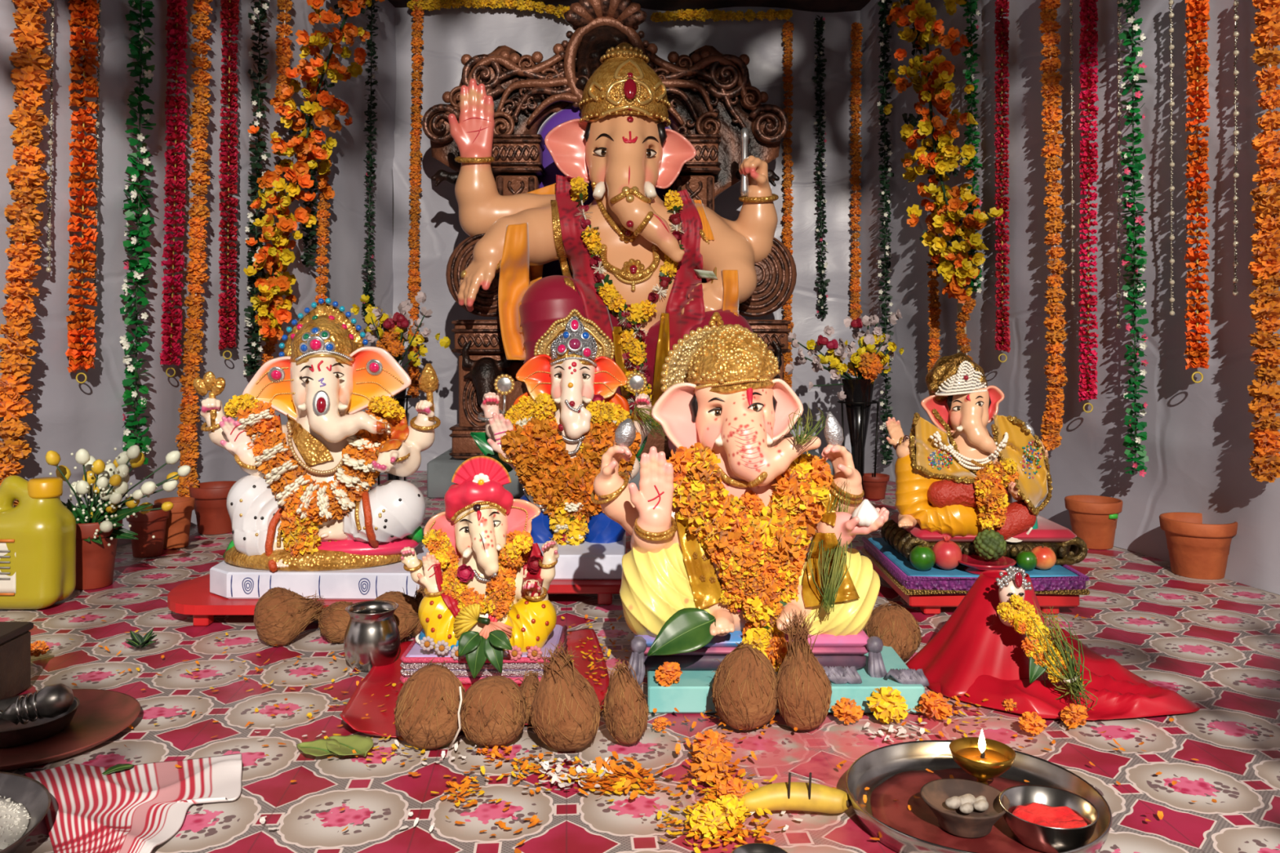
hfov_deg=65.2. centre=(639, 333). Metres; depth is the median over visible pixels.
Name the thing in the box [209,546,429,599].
slab
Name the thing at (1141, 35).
flower
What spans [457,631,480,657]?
greens
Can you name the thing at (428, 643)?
daisy
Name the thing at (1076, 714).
marigold
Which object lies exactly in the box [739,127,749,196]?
rod
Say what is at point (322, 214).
marigold garland
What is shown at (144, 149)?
flower
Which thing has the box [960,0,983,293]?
leaf garland
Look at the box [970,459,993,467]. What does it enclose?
necklace
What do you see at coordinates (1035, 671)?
greens
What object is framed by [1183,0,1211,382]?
garland
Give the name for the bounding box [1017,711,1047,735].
marigold
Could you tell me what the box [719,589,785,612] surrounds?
flower garland
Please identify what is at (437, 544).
flower garland
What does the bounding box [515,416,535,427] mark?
flower garland
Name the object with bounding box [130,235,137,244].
flower
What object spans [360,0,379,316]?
leaf garland
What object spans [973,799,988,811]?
lump
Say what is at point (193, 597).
stool
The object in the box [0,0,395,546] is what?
wall
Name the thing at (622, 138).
statue
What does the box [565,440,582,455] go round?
pendant
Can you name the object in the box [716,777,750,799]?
marigold
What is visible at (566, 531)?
flower garland
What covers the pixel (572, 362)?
statue
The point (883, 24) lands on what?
leaf garland
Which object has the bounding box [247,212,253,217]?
flower
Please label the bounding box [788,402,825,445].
bundle
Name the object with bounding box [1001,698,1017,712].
marigold
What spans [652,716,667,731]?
marigold
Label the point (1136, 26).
flower
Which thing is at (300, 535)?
flower garland
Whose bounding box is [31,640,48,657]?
marigold
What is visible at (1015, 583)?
figurine
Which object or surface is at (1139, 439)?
flower
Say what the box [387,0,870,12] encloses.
ceiling
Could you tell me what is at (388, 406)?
flower garland
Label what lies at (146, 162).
flower
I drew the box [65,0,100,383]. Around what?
garland
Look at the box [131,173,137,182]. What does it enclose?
flower
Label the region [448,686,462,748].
thread
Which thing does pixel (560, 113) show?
cushion
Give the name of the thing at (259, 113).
flower
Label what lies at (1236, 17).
string
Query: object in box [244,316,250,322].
flower
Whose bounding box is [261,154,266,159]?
flower
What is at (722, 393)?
statue
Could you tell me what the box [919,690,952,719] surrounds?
marigold
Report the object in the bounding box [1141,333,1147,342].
flower
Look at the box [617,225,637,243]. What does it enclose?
pendant
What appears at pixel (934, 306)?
marigold garland
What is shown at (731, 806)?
marigold
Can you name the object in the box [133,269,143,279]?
flower
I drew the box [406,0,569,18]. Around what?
marigold garland
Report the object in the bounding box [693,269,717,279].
paper note
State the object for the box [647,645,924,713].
block
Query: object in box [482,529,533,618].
flower garland
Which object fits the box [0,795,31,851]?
rice
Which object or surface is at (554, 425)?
flower garland
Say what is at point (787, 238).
marigold garland
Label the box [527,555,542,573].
rose
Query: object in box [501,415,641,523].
flower garland
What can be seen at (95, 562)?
clay pot
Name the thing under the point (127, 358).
flower
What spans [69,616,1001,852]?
loose petals
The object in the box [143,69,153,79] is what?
flower
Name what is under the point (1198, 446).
wall
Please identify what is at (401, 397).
flower vase
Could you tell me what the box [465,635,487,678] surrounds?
greens
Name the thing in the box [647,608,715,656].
leaf
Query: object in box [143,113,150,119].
flower
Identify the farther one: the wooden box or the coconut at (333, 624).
the coconut at (333, 624)
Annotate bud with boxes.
[614,417,635,455]
[1024,421,1035,436]
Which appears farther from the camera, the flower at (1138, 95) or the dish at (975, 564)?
the flower at (1138, 95)
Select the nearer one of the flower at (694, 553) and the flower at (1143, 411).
the flower at (694, 553)
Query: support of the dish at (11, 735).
on the plate at (100, 716)
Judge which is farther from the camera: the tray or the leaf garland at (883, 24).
the leaf garland at (883, 24)
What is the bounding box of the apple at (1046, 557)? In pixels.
[1031,545,1056,569]
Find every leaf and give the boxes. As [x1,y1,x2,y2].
[296,738,340,756]
[326,734,373,757]
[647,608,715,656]
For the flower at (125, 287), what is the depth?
3.15 m
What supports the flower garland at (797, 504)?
attached to the statue at (722, 393)
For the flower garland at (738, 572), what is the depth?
1.82 m
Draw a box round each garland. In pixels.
[0,0,53,506]
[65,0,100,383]
[119,0,155,466]
[159,0,188,377]
[175,0,213,497]
[217,0,239,359]
[223,393,263,417]
[235,400,397,524]
[242,0,271,376]
[260,293,283,365]
[274,0,293,106]
[279,484,321,556]
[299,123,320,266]
[314,156,332,306]
[346,471,374,493]
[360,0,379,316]
[368,395,404,422]
[406,0,424,398]
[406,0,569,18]
[422,528,484,613]
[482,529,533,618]
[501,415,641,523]
[504,392,556,427]
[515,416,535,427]
[545,401,594,462]
[546,498,589,545]
[569,176,684,324]
[586,400,633,425]
[649,8,792,22]
[666,442,750,556]
[697,490,799,608]
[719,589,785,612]
[740,578,788,671]
[751,450,833,562]
[754,503,808,592]
[781,21,794,388]
[811,14,830,318]
[848,21,862,319]
[876,0,893,465]
[924,214,941,372]
[954,297,976,360]
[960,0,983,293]
[973,457,1019,530]
[993,0,1010,362]
[996,593,1084,692]
[1038,0,1068,450]
[1078,0,1098,413]
[1117,0,1148,476]
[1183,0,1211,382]
[1247,0,1279,482]
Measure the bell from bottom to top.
0.061 m
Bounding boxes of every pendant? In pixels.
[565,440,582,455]
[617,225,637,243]
[621,258,644,280]
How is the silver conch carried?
attached to the statue at (722, 393)
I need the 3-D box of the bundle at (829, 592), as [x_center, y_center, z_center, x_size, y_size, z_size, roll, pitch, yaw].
[0.365,0.388,1.852,0.146,0.227,0.072,0,0,-43]
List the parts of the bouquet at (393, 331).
yellow flower, yellow flower, yellow flower, yellow flower, yellow flower, stem, yellow flower, yellow flower, orange flower, yellow flower, orange flower, orange flower, orange flower, orange flower, yellow flower, stem, yellow flower, stem, stem, yellow flower, yellow flower, yellow flower, yellow flower, yellow flower, yellow flower, yellow flower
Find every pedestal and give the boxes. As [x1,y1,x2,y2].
[399,624,568,684]
[627,630,929,688]
[861,537,1089,595]
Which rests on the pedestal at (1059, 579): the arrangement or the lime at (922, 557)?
the lime at (922, 557)
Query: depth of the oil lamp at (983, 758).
1.43 m
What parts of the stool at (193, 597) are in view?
leg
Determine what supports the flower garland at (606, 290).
attached to the statue at (622, 138)
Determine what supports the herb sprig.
on the floor
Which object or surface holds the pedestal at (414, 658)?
on the cloth
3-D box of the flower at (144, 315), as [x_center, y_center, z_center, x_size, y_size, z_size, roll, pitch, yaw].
[-1.562,-0.055,3.155,0.023,0.024,0.008,0,0,-4]
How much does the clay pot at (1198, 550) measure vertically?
0.156 m
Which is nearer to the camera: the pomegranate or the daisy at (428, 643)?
the daisy at (428, 643)
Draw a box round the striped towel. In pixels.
[25,753,242,852]
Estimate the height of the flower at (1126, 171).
0.022 m
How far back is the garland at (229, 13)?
3.59 m
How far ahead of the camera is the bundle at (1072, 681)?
1.77 m
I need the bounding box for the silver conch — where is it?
[823,411,844,445]
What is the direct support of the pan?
on the floor
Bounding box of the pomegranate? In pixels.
[932,535,962,569]
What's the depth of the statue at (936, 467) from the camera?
2.50 m
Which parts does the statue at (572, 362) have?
disc handle, crown, trunk chain, halo plate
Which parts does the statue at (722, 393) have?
foil sash, lid, crown, lid, foil sash, foil sash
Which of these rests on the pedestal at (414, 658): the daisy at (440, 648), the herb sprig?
the daisy at (440, 648)
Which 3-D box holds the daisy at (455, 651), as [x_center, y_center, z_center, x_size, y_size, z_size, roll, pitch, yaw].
[-0.343,0.603,1.883,0.029,0.030,0.008,0,0,0]
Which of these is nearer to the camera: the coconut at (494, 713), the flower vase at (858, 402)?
the coconut at (494, 713)
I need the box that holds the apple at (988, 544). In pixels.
[973,528,1006,559]
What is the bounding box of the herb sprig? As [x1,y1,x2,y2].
[125,628,156,648]
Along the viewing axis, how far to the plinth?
4.05 m
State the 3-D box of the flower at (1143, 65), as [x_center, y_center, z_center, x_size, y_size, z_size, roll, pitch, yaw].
[1.507,-0.800,3.000,0.022,0.023,0.007,0,0,10]
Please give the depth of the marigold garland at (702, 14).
4.82 m
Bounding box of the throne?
[422,0,796,459]
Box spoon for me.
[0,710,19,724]
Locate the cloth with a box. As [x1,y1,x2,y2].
[339,628,608,737]
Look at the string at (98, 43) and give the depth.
3.02 m
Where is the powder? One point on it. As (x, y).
(1060, 817)
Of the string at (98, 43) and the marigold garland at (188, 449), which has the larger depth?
the marigold garland at (188, 449)
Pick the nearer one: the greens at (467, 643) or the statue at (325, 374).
the greens at (467, 643)
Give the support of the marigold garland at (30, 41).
hanging from the wall at (68, 415)
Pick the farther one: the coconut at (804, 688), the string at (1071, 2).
the string at (1071, 2)
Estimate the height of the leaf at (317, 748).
0.011 m
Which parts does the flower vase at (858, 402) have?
stand rod, stand rod, stand rod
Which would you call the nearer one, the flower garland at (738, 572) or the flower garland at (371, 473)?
the flower garland at (738, 572)
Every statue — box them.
[193,297,440,572]
[400,455,559,652]
[448,41,778,454]
[469,308,652,543]
[591,311,888,637]
[880,352,1088,564]
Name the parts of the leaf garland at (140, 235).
stem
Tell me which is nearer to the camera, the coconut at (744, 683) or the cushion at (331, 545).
the coconut at (744, 683)
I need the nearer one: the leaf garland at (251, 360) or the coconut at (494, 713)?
the coconut at (494, 713)
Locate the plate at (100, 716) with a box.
[0,688,141,772]
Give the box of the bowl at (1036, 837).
[999,784,1098,852]
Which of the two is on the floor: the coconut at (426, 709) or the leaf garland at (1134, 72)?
the coconut at (426, 709)
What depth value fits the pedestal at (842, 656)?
1.83 m
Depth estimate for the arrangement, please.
2.60 m
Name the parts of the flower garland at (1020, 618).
yellow flower, yellow flower, yellow flower, yellow flower, yellow flower, yellow flower, yellow flower, yellow flower, yellow flower, yellow flower, yellow flower, yellow flower, yellow flower, yellow flower, yellow flower, yellow flower, yellow flower, yellow flower, yellow flower, yellow flower, yellow flower, yellow flower, yellow flower, yellow flower, yellow flower, yellow flower, yellow flower, yellow flower, yellow flower, yellow flower, yellow flower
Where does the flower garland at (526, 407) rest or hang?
attached to the statue at (572, 362)
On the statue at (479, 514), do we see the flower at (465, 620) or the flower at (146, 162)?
the flower at (465, 620)
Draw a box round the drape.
[905,569,1199,720]
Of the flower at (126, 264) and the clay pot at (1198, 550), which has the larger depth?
the flower at (126, 264)
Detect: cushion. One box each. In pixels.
[316,536,419,555]
[537,105,672,278]
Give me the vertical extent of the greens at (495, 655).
0.064 m
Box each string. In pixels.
[45,0,54,272]
[92,0,101,302]
[1069,0,1075,305]
[1115,0,1121,328]
[1168,0,1174,315]
[1232,0,1239,296]
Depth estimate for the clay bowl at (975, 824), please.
1.35 m
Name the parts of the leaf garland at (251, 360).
stem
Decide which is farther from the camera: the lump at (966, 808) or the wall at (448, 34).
the wall at (448, 34)
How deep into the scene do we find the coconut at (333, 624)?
2.14 m
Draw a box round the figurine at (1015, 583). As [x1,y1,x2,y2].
[995,565,1031,626]
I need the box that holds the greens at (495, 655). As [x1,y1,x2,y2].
[484,636,503,673]
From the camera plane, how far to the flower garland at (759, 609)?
1.79 m
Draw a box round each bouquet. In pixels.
[350,291,450,368]
[785,308,904,399]
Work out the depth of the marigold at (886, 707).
1.71 m
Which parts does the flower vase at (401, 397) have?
stand rod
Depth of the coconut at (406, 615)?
2.15 m
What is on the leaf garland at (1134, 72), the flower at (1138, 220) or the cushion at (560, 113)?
the flower at (1138, 220)
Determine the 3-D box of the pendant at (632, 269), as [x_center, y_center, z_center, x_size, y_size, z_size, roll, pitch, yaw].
[-0.027,-0.249,3.930,0.092,0.091,0.041,0,0,0]
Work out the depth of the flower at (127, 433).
3.14 m
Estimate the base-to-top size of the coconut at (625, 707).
0.134 m
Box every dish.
[0,694,79,747]
[958,553,1016,575]
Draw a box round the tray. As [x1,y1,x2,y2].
[844,740,1112,852]
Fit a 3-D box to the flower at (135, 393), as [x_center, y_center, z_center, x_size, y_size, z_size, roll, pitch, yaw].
[-1.581,0.191,3.132,0.022,0.023,0.007,0,0,14]
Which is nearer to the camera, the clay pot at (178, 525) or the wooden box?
the wooden box
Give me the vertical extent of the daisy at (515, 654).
0.030 m
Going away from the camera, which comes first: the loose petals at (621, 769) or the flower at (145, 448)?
the loose petals at (621, 769)
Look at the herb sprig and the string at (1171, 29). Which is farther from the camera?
the string at (1171, 29)
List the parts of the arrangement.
stem, stem, stem, stem, stem, stem, stem, stem, stem, stem, stem, stem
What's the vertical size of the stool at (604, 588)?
0.055 m
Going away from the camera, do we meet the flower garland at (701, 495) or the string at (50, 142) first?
the flower garland at (701, 495)
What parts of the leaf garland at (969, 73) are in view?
stem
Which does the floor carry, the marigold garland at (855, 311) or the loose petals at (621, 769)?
the loose petals at (621, 769)
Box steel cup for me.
[731,843,787,852]
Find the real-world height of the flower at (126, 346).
0.027 m
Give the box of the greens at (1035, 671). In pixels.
[1028,640,1051,683]
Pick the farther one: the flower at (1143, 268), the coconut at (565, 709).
the flower at (1143, 268)
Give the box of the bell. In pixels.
[1,683,73,724]
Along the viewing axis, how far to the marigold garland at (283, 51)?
3.90 m
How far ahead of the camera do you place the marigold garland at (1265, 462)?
2.52 m
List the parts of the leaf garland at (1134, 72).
stem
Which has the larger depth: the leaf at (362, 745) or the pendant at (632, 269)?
the pendant at (632, 269)
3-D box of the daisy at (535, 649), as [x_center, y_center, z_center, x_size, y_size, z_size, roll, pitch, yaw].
[-0.198,0.603,1.883,0.029,0.030,0.008,0,0,0]
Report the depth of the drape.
1.86 m
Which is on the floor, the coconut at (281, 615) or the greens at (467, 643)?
the coconut at (281, 615)
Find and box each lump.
[945,795,961,808]
[959,794,976,805]
[959,802,973,813]
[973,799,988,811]
[975,795,986,801]
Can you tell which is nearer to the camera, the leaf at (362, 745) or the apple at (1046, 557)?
the leaf at (362, 745)
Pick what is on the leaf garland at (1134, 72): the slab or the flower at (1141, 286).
the flower at (1141, 286)
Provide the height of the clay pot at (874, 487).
0.092 m
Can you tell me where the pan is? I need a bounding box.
[0,772,51,852]
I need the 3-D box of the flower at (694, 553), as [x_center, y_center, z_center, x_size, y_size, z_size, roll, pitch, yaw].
[0.102,0.412,1.851,0.002,0.013,0.014,0,0,-39]
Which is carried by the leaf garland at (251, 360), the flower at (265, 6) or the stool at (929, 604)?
the flower at (265, 6)
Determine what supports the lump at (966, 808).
in the clay bowl at (975, 824)
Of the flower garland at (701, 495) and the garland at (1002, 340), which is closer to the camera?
the flower garland at (701, 495)
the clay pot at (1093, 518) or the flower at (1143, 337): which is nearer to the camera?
the flower at (1143, 337)
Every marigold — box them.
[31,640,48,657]
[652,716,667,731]
[654,661,682,687]
[689,803,726,839]
[690,746,731,782]
[692,729,733,764]
[712,792,748,824]
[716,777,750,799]
[831,697,862,724]
[866,686,908,724]
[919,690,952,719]
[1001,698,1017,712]
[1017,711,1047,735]
[1060,703,1088,728]
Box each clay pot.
[74,519,122,590]
[125,505,169,557]
[154,497,195,549]
[188,480,235,534]
[862,473,889,499]
[1064,494,1122,549]
[1159,511,1237,579]
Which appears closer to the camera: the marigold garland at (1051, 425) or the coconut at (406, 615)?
the coconut at (406, 615)
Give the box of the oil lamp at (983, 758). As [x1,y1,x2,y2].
[948,729,1015,785]
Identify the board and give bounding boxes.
[533,530,626,579]
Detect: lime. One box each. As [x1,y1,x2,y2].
[909,543,935,570]
[1016,549,1037,570]
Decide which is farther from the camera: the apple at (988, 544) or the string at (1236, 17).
the string at (1236, 17)
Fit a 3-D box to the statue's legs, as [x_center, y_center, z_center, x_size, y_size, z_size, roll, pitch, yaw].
[0.881,0.502,2.600,0.399,0.030,0.280,0,0,0]
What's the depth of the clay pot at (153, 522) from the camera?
2.98 m
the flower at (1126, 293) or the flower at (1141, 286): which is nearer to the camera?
the flower at (1141, 286)
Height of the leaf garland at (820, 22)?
1.468 m
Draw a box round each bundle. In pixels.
[633,404,666,438]
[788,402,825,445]
[807,477,857,613]
[1025,595,1097,711]
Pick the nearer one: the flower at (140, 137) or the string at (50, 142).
the string at (50, 142)
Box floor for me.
[0,471,1279,852]
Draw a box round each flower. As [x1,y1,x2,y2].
[119,334,127,343]
[121,284,128,290]
[122,341,129,350]
[122,355,131,364]
[123,260,128,270]
[123,428,130,435]
[126,364,134,372]
[130,189,137,199]
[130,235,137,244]
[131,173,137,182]
[131,391,137,397]
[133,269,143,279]
[137,133,144,141]
[138,28,144,38]
[140,146,146,152]
[141,311,148,319]
[142,45,150,53]
[142,157,151,165]
[142,444,151,453]
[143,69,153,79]
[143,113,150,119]
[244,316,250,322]
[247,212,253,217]
[253,7,259,13]
[255,111,262,117]
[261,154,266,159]
[262,3,268,9]
[453,603,512,640]
[692,551,697,559]
[699,574,705,582]
[702,553,708,560]
[708,576,715,583]
[1121,259,1129,266]
[1123,290,1128,297]
[1124,167,1130,174]
[1125,323,1131,331]
[1126,201,1133,207]
[1127,16,1134,22]
[1132,462,1137,468]
[1133,23,1139,31]
[1133,73,1139,80]
[1134,90,1142,97]
[1134,215,1142,223]
[1135,436,1142,444]
[1137,49,1143,56]
[1137,283,1145,290]
[1138,62,1146,68]
[1139,264,1146,271]
[1139,342,1146,350]
[1139,368,1146,375]
[1139,409,1146,416]
[1139,469,1146,476]
[1140,33,1146,40]
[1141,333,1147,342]
[1141,359,1148,366]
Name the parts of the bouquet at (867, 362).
yellow flower, stem, stem, yellow flower, stem, yellow flower, yellow flower, yellow flower, yellow flower, yellow flower, yellow flower, yellow flower, yellow flower, yellow flower, stem, orange flower, yellow flower, yellow flower, yellow flower, yellow flower, orange flower, orange flower, orange flower, yellow flower, stem, orange flower, orange flower, yellow flower, yellow flower, yellow flower, yellow flower, yellow flower, yellow flower, yellow flower, yellow flower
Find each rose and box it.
[456,564,475,582]
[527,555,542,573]
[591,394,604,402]
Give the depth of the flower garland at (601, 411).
2.67 m
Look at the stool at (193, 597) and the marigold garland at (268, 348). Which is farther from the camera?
the marigold garland at (268, 348)
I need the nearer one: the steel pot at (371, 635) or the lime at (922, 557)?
the steel pot at (371, 635)
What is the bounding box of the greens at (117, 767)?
[102,764,133,775]
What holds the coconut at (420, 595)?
on the floor
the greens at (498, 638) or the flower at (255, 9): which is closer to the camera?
the greens at (498, 638)
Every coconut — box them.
[253,586,325,646]
[315,600,352,645]
[373,587,419,641]
[393,657,466,749]
[411,586,425,636]
[461,675,530,746]
[514,669,539,724]
[523,640,600,751]
[600,657,648,745]
[710,640,777,730]
[769,608,831,730]
[862,600,922,661]
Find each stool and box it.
[167,573,373,626]
[546,549,626,604]
[871,562,1079,614]
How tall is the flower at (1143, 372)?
0.020 m
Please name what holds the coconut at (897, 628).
on the floor
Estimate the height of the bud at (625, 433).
0.072 m
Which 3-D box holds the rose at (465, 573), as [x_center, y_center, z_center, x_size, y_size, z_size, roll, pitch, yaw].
[-0.337,0.464,1.944,0.034,0.035,0.034,0,0,0]
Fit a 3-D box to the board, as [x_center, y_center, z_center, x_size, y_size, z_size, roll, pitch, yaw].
[-0.178,0.584,2.660,0.277,0.062,0.340,0,0,0]
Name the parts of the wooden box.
lid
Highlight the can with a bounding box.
[0,475,75,609]
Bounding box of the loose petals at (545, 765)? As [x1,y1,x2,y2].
[254,720,955,835]
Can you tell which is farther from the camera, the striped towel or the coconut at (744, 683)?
the coconut at (744, 683)
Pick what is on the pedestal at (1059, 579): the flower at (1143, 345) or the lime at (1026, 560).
the lime at (1026, 560)
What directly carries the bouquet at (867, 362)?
in the flower vase at (858, 402)
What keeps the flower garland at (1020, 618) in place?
on the drape
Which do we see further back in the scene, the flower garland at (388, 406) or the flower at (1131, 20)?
the flower at (1131, 20)
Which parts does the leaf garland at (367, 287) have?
stem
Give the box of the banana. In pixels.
[740,772,851,813]
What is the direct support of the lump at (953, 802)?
in the clay bowl at (975, 824)
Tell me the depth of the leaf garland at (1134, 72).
3.00 m
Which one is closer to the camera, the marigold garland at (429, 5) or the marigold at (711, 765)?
the marigold at (711, 765)
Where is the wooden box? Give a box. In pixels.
[0,622,33,698]
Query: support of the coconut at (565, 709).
on the floor
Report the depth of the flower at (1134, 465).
2.98 m
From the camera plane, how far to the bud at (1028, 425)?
2.56 m
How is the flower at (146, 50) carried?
on the leaf garland at (140, 235)
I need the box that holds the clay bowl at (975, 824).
[920,778,1009,838]
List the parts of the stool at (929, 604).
leg, leg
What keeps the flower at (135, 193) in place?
on the leaf garland at (140, 235)
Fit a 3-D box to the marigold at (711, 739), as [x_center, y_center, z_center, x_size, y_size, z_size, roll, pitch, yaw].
[0.113,0.644,1.551,0.061,0.054,0.063,0,0,42]
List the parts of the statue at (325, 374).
chest plate, crown, crown trim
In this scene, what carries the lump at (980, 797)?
in the clay bowl at (975, 824)
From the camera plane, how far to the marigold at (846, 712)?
1.71 m
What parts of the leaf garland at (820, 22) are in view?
stem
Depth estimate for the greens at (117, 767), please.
1.51 m
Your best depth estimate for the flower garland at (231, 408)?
2.38 m
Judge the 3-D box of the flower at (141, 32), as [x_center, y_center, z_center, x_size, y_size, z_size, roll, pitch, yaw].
[-1.569,-0.945,3.156,0.030,0.032,0.010,0,0,41]
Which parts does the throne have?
moulding, moulding, moulding, arm, arm moulding, arm moulding, arm moulding, arm post, crest panel, capital moulding, capital moulding, capital moulding, capital moulding, seat, capital moulding, capital moulding, capital moulding, capital moulding, crest panel, arm moulding, arm moulding, arm post, arm moulding, arm, moulding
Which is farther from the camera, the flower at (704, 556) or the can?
the can
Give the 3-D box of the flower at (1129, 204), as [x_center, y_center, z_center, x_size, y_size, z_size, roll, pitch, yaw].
[1.465,-0.387,2.995,0.021,0.022,0.007,0,0,-3]
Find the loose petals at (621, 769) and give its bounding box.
[71,613,1275,852]
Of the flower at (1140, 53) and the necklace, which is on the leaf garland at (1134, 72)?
the flower at (1140, 53)
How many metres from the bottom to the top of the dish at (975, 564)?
0.029 m
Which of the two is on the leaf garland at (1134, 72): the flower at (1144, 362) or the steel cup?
the flower at (1144, 362)
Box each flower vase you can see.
[377,373,412,484]
[836,377,879,495]
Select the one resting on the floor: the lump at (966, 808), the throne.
the throne
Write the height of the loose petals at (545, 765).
0.022 m
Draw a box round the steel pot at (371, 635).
[343,600,400,671]
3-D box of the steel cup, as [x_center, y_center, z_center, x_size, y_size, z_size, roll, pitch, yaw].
[0.148,0.657,1.225,0.076,0.026,0.076,0,0,0]
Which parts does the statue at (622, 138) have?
lid, crown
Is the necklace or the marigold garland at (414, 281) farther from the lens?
the marigold garland at (414, 281)
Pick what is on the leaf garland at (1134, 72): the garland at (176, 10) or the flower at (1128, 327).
the flower at (1128, 327)
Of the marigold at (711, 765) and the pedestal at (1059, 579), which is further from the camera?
the pedestal at (1059, 579)
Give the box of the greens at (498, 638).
[488,630,512,650]
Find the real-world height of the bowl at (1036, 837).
0.044 m
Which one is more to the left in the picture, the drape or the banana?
the banana
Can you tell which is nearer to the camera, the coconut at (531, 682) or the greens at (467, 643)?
the coconut at (531, 682)
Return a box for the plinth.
[426,448,832,497]
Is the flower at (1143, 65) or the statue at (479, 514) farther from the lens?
the flower at (1143, 65)
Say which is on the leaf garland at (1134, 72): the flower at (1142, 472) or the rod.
the flower at (1142, 472)
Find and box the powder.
[1012,802,1087,828]
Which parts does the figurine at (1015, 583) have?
silver crown, crown stone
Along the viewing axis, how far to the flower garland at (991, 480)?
2.41 m
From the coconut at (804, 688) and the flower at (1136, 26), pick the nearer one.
the coconut at (804, 688)
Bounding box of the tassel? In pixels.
[617,302,652,421]
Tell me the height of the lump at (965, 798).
0.016 m
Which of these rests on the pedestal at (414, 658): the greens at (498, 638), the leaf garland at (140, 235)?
the greens at (498, 638)
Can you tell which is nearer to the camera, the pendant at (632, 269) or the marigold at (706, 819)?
the marigold at (706, 819)
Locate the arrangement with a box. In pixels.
[45,444,191,546]
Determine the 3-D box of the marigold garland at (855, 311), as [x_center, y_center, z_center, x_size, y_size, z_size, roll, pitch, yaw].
[1.044,-0.772,4.831,0.070,1.452,0.068,0,0,0]
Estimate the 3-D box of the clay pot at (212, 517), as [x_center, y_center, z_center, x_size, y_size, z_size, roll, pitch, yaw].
[-1.429,0.591,3.381,0.176,0.158,0.176,0,0,0]
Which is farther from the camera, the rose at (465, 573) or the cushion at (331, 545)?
the cushion at (331, 545)
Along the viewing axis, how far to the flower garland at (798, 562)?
1.82 m
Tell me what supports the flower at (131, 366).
on the leaf garland at (140, 235)
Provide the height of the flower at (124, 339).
0.030 m
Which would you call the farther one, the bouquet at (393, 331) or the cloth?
the bouquet at (393, 331)
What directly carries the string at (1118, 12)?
hanging from the wall at (1198, 446)
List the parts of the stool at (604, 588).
leg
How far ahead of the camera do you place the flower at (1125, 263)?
3.01 m
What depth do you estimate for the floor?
1.66 m
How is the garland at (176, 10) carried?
hanging from the wall at (68, 415)
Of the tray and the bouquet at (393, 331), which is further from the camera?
the bouquet at (393, 331)
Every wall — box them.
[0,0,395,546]
[392,4,861,471]
[857,0,1279,595]
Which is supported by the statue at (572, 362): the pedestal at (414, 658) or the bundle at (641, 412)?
the bundle at (641, 412)
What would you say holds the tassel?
hanging from the flower garland at (606, 290)
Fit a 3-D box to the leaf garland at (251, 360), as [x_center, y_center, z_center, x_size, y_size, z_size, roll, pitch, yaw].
[-1.442,-0.584,3.761,0.085,1.516,0.114,0,0,16]
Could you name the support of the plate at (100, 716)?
on the floor
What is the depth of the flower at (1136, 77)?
2.99 m
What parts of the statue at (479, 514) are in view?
ear trim, blue seat, turban trim, turban trim, waist sash, ear trim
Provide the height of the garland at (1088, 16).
1.406 m
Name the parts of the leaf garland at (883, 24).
stem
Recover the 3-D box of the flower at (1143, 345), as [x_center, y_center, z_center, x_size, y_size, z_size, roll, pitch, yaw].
[1.504,0.038,2.986,0.008,0.024,0.023,0,0,-41]
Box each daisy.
[419,635,435,651]
[434,640,449,655]
[450,646,464,661]
[506,645,522,661]
[527,645,542,661]
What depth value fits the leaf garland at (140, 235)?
3.16 m

